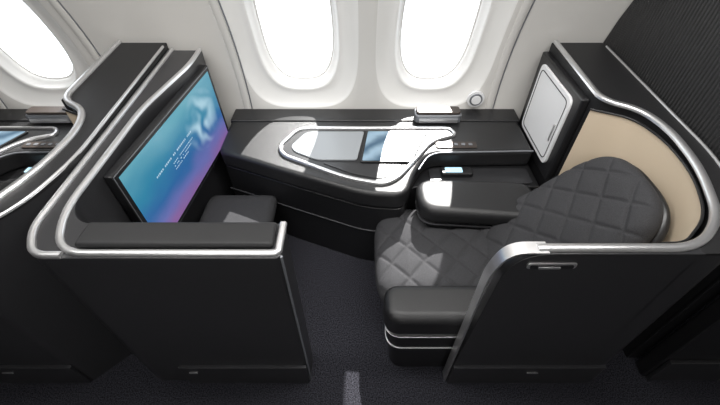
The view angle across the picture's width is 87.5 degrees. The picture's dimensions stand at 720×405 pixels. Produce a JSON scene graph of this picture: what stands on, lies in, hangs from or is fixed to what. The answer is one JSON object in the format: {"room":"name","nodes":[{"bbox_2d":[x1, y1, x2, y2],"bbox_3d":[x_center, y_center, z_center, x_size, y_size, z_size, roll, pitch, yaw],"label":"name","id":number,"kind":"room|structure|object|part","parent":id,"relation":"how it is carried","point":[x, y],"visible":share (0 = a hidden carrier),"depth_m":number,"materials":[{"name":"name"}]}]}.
{"room":"aircraft cabin","nodes":[
{"label":"aircraft cabin","id":0,"kind":"room"},
{"bbox_2d":[0,0,632,128],"bbox_3d":[-1.370,-0.865,2.123,8.505,2.700,1.215,0,45,0],"label":"wall","id":1,"kind":"structure","parent":0,"point":[366,70],"depth_m":2.55,"materials":[{"name":"white plastic"}]},
{"bbox_2d":[0,100,5,108],"bbox_3d":[-2.757,-1.062,1.893,0.050,1.904,0.968,0,45,0],"label":"rib","id":2,"kind":"object","parent":1,"relation":"attached to","point":[2,106],"visible":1,"depth_m":2.89,"materials":[{"name":"grey plastic"}]},
{"bbox_2d":[0,46,73,78],"bbox_3d":[-2.315,-1.159,2.467,0.498,0.872,0.284,0,45,0],"label":"seal","id":3,"kind":"object","parent":1,"relation":"attached to","point":[1,48],"visible":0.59,"depth_m":2.82,"materials":[{"name":"white plastic"}]},
{"bbox_2d":[47,0,98,60],"bbox_3d":[-1.812,-1.062,1.893,0.050,1.904,0.968,0,45,0],"label":"rib","id":4,"kind":"object","parent":1,"relation":"attached to","point":[54,3],"visible":0.5,"depth_m":2.38,"materials":[{"name":"grey plastic"}]},
{"bbox_2d":[57,0,100,55],"bbox_3d":[-1.778,-1.061,1.894,0.008,1.902,0.963,0,45,0],"label":"seam","id":5,"kind":"object","parent":1,"relation":"attached to","point":[57,0],"visible":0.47,"depth_m":2.38,"materials":[{"name":"grey"}]},
{"bbox_2d":[208,0,250,108],"bbox_3d":[-0.868,-1.062,1.893,0.050,1.904,0.968,0,45,0],"label":"rib","id":6,"kind":"object","parent":1,"relation":"attached to","point":[214,5],"visible":1,"depth_m":2.53,"materials":[{"name":"grey plastic"}]},
{"bbox_2d":[218,0,252,108],"bbox_3d":[-0.833,-1.061,1.894,0.008,1.902,0.963,0,45,0],"label":"seam","id":7,"kind":"object","parent":1,"relation":"attached to","point":[218,0],"visible":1,"depth_m":2.53,"materials":[{"name":"grey plastic"}]},
{"bbox_2d":[253,0,333,78],"bbox_3d":[-0.425,-1.159,2.467,0.498,0.872,0.284,0,45,0],"label":"seal","id":8,"kind":"object","parent":1,"relation":"attached to","point":[254,1],"visible":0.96,"depth_m":2.67,"materials":[{"name":"white plastic"}]},
{"bbox_2d":[400,0,481,78],"bbox_3d":[0.520,-1.159,2.467,0.498,0.872,0.284,0,45,0],"label":"seal","id":9,"kind":"object","parent":1,"relation":"attached to","point":[480,1],"visible":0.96,"depth_m":2.68,"materials":[{"name":"white plastic"}]},
{"bbox_2d":[467,90,484,106],"bbox_3d":[0.870,-0.776,2.826,0.130,0.130,0.036,0,45,0],"label":"light","id":10,"kind":"object","parent":1,"relation":"attached to","point":[476,98],"visible":1,"depth_m":2.81,"materials":[{"name":"white plastic"}]},
{"bbox_2d":[485,0,532,108],"bbox_3d":[0.993,-1.062,1.893,0.050,1.904,0.968,0,45,0],"label":"rib","id":11,"kind":"object","parent":1,"relation":"attached to","point":[526,5],"visible":1,"depth_m":2.53,"materials":[{"name":"grey plastic"}]},
{"bbox_2d":[493,0,535,108],"bbox_3d":[1.028,-1.061,1.894,0.008,1.902,0.963,0,45,0],"label":"seam","id":12,"kind":"object","parent":1,"relation":"attached to","point":[534,0],"visible":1,"depth_m":2.53,"materials":[{"name":"grey"}]},
{"bbox_2d":[0,234,719,404],"bbox_3d":[-1.370,1.315,1.853,8.505,0.001,4.360,0,45,0],"label":"floor","id":13,"kind":"structure","parent":0,"point":[342,305],"depth_m":2.13,"materials":[{"name":"grey carpet"}]},
{"bbox_2d":[0,181,13,190],"bbox_3d":[-2.088,0.264,2.136,1.304,1.086,0.923,0,45,0],"label":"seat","id":14,"kind":"object","parent":13,"relation":"on","point":[3,184],"visible":0.02,"depth_m":2.33,"materials":[{"name":"black"}]},
{"bbox_2d":[0,109,73,180],"bbox_3d":[-2.717,-0.141,2.813,2.154,0.702,0.952,0,45,0],"label":"console","id":15,"kind":"object","parent":13,"relation":"on","point":[13,161],"visible":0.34,"depth_m":2.58,"materials":[{"name":"black plastic"}]},
{"bbox_2d":[20,167,31,175],"bbox_3d":[-2.175,-0.209,2.549,0.210,0.036,0.080,0,45,0],"label":"handset","id":16,"kind":"object","parent":15,"relation":"on","point":[26,169],"visible":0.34,"depth_m":2.54,"materials":[{"name":"black"}]},
{"bbox_2d":[0,126,58,153],"bbox_3d":[-2.766,-0.329,2.506,1.234,0.020,0.618,0,45,0],"label":"trim","id":17,"kind":"structure","parent":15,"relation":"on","point":[35,133],"depth_m":2.67,"materials":[{"name":"black"}]},
{"bbox_2d":[0,131,28,148],"bbox_3d":[-2.592,-0.382,2.552,0.472,0.016,0.350,0,45,0],"label":"tablet","id":18,"kind":"object","parent":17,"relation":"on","point":[6,137],"visible":0.99,"depth_m":2.62,"materials":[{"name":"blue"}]},
{"bbox_3d":[-2.170,-0.395,2.582,0.280,0.008,0.070,0,45,0],"label":"control plate","id":19,"kind":"part","parent":15,"relation":"part of","materials":[{"name":"brown metal"}]},
{"bbox_2d":[25,106,71,122],"bbox_3d":[-2.260,-0.645,2.763,0.340,0.084,0.120,0,45,0],"label":"box","id":20,"kind":"object","parent":15,"relation":"on","point":[34,114],"visible":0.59,"depth_m":2.72,"materials":[{"name":"grey"}]},
{"bbox_3d":[-2.260,-0.672,2.744,0.320,0.020,0.094,0,45,0],"label":"lid","id":21,"kind":"part","parent":20,"relation":"part of","materials":[{"name":"brown metal"}]},
{"bbox_2d":[0,40,168,382],"bbox_3d":[-1.576,0.061,2.214,0.856,1.264,1.971,18,48,17],"label":"privacy shell","id":22,"kind":"object","parent":13,"relation":"on","point":[47,335],"visible":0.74,"depth_m":1.84,"materials":[{"name":"black plastic"}]},
{"bbox_3d":[-1.980,0.582,1.748,0.720,1.185,0.050,0,45,0],"label":"aisle panel","id":23,"kind":"part","parent":22,"relation":"part of","materials":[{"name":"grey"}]},
{"bbox_3d":[-1.590,-0.358,1.798,0.652,0.083,1.778,15,47,15],"label":"trim","id":24,"kind":"part","parent":22,"relation":"part of","materials":[{"name":"silver metal"}]},
{"bbox_3d":[-1.303,-0.406,1.851,0.178,0.072,1.605,6,45,6],"label":"trim","id":25,"kind":"part","parent":22,"relation":"part of","materials":[{"name":"silver metal"}]},
{"bbox_2d":[26,48,312,382],"bbox_3d":[-0.763,0.009,2.301,0.975,1.214,1.679,0,45,0],"label":"divider","id":26,"kind":"object","parent":13,"relation":"on","point":[195,301],"depth_m":1.57,"materials":[{"name":"black plastic"}]},
{"bbox_2d":[103,65,228,221],"bbox_3d":[-1.063,-0.308,2.267,0.066,0.560,1.125,4,45,4],"label":"monitor","id":27,"kind":"object","parent":26,"relation":"attached to","point":[160,175],"visible":0.91,"depth_m":2.13,"materials":[{"name":"black"}]},
{"bbox_2d":[199,195,276,221],"bbox_3d":[-0.820,0.399,2.457,0.480,0.442,0.930,0,45,0],"label":"ottoman","id":28,"kind":"object","parent":13,"relation":"on","point":[220,208],"visible":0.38,"depth_m":2.50,"materials":[{"name":"black leather"}]},
{"bbox_2d":[220,109,538,260],"bbox_3d":[0.113,-0.141,2.813,2.154,0.702,0.952,0,45,0],"label":"console","id":29,"kind":"object","parent":13,"relation":"on","point":[318,207],"visible":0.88,"depth_m":2.60,"materials":[{"name":"black plastic"}]},
{"bbox_2d":[278,126,455,185],"bbox_3d":[0.064,-0.329,2.506,1.234,0.020,0.618,0,45,0],"label":"side table","id":30,"kind":"object","parent":29,"relation":"on","point":[336,151],"visible":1,"depth_m":2.53,"materials":[{"name":"black"}]},
{"bbox_2d":[360,131,426,162],"bbox_3d":[0.238,-0.382,2.552,0.472,0.016,0.350,0,45,0],"label":"tablet","id":31,"kind":"object","parent":30,"relation":"on","point":[379,146],"visible":1,"depth_m":2.54,"materials":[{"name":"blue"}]},
{"bbox_2d":[414,106,461,122],"bbox_3d":[0.570,-0.645,2.763,0.340,0.084,0.120,0,45,0],"label":"box","id":32,"kind":"object","parent":29,"relation":"on","point":[422,114],"visible":1,"depth_m":2.73,"materials":[{"name":"grey"}]},
{"bbox_3d":[0.570,-0.672,2.744,0.320,0.020,0.094,0,45,0],"label":"lid","id":33,"kind":"part","parent":32,"relation":"part of","materials":[{"name":"brown metal"}]},
{"bbox_3d":[0.660,-0.395,2.582,0.280,0.008,0.070,0,45,0],"label":"control plate","id":34,"kind":"part","parent":29,"relation":"part of","materials":[{"name":"brown metal"}]},
{"bbox_2d":[440,167,472,176],"bbox_3d":[0.655,-0.209,2.549,0.210,0.036,0.080,0,45,0],"label":"handset","id":35,"kind":"object","parent":29,"relation":"on","point":[445,171],"visible":1,"depth_m":2.53,"materials":[{"name":"black plastic"}]},
{"bbox_2d":[374,157,670,366],"bbox_3d":[0.742,0.264,2.136,1.304,1.086,0.923,0,45,0],"label":"seat","id":36,"kind":"object","parent":13,"relation":"on","point":[431,260],"visible":0.75,"depth_m":2.04,"materials":[{"name":"black"}]},
{"bbox_2d":[374,209,493,301],"bbox_3d":[0.460,0.311,2.269,0.740,0.218,0.710,0,45,0],"label":"seat cushion","id":37,"kind":"object","parent":36,"relation":"on","point":[409,251],"depth_m":2.17,"materials":[{"name":"grey fabric"}]},
{"bbox_3d":[1.023,0.130,1.994,0.667,0.696,0.630,0,45,0],"label":"backrest","id":38,"kind":"part","parent":36,"relation":"part of","materials":[{"name":"grey fabric"}]},
{"bbox_2d":[442,40,719,382],"bbox_3d":[1.254,0.061,2.214,0.856,1.264,1.971,18,48,17],"label":"shell","id":39,"kind":"object","parent":13,"relation":"on","point":[547,312],"visible":0.95,"depth_m":1.75,"materials":[{"name":"black plastic"}]},
{"bbox_3d":[0.570,0.580,1.745,0.181,1.193,0.052,0,45,0],"label":"edge trim","id":40,"kind":"part","parent":39,"relation":"part of","materials":[{"name":"silver metal"}]},
{"bbox_3d":[1.198,-0.578,2.448,0.016,0.475,0.480,0,45,0],"label":"locker door","id":41,"kind":"part","parent":39,"relation":"part of","materials":[{"name":"white"}]},
{"bbox_3d":[0.680,0.235,1.351,0.080,0.010,0.006,0,45,0],"label":"latch lever","id":42,"kind":"part","parent":39,"relation":"part of","materials":[{"name":"silver metal"}]},
{"bbox_3d":[1.185,-0.432,2.327,0.010,0.120,0.012,0,45,0],"label":"locker door handle","id":43,"kind":"part","parent":39,"relation":"part of","materials":[{"name":"silver metal"}]},
{"bbox_3d":[0.690,0.227,1.355,0.180,0.033,0.009,0,45,0],"label":"latch plate","id":44,"kind":"part","parent":39,"relation":"part of","materials":[{"name":"silver metal"}]},
{"bbox_3d":[0.850,0.582,1.748,0.720,1.185,0.050,0,45,0],"label":"aisle panel","id":45,"kind":"part","parent":39,"relation":"part of","materials":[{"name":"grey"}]},
{"bbox_3d":[1.058,-0.436,1.875,0.865,0.082,1.652,0,45,0],"label":"trim","id":46,"kind":"part","parent":39,"relation":"part of","materials":[{"name":"silver metal"}]},
{"bbox_3d":[1.527,-0.406,1.851,0.178,0.072,1.605,6,45,6],"label":"trim","id":47,"kind":"part","parent":39,"relation":"part of","materials":[{"name":"silver metal"}]},
{"bbox_2d":[603,0,719,355],"bbox_3d":[1.624,-0.431,2.043,0.072,2.200,1.619,0,45,0],"label":"wall","id":48,"kind":"structure","parent":13,"relation":"on","point":[673,46],"depth_m":1.88,"materials":[{"name":"black"}]},
{"bbox_2d":[626,276,719,357],"bbox_3d":[1.625,0.141,1.471,0.074,2.200,0.020,0,45,0],"label":"partition edge","id":49,"kind":"object","parent":48,"relation":"attached to","point":[712,290],"visible":1,"depth_m":1.91,"materials":[{"name":"black plastic"}]},
{"bbox_2d":[636,297,719,379],"bbox_3d":[2.110,0.573,1.775,0.980,1.160,0.100,0,45,0],"label":"panel","id":50,"kind":"object","parent":13,"relation":"on","point":[692,352],"visible":1,"depth_m":1.97,"materials":[{"name":"black plastic"}]}
]}

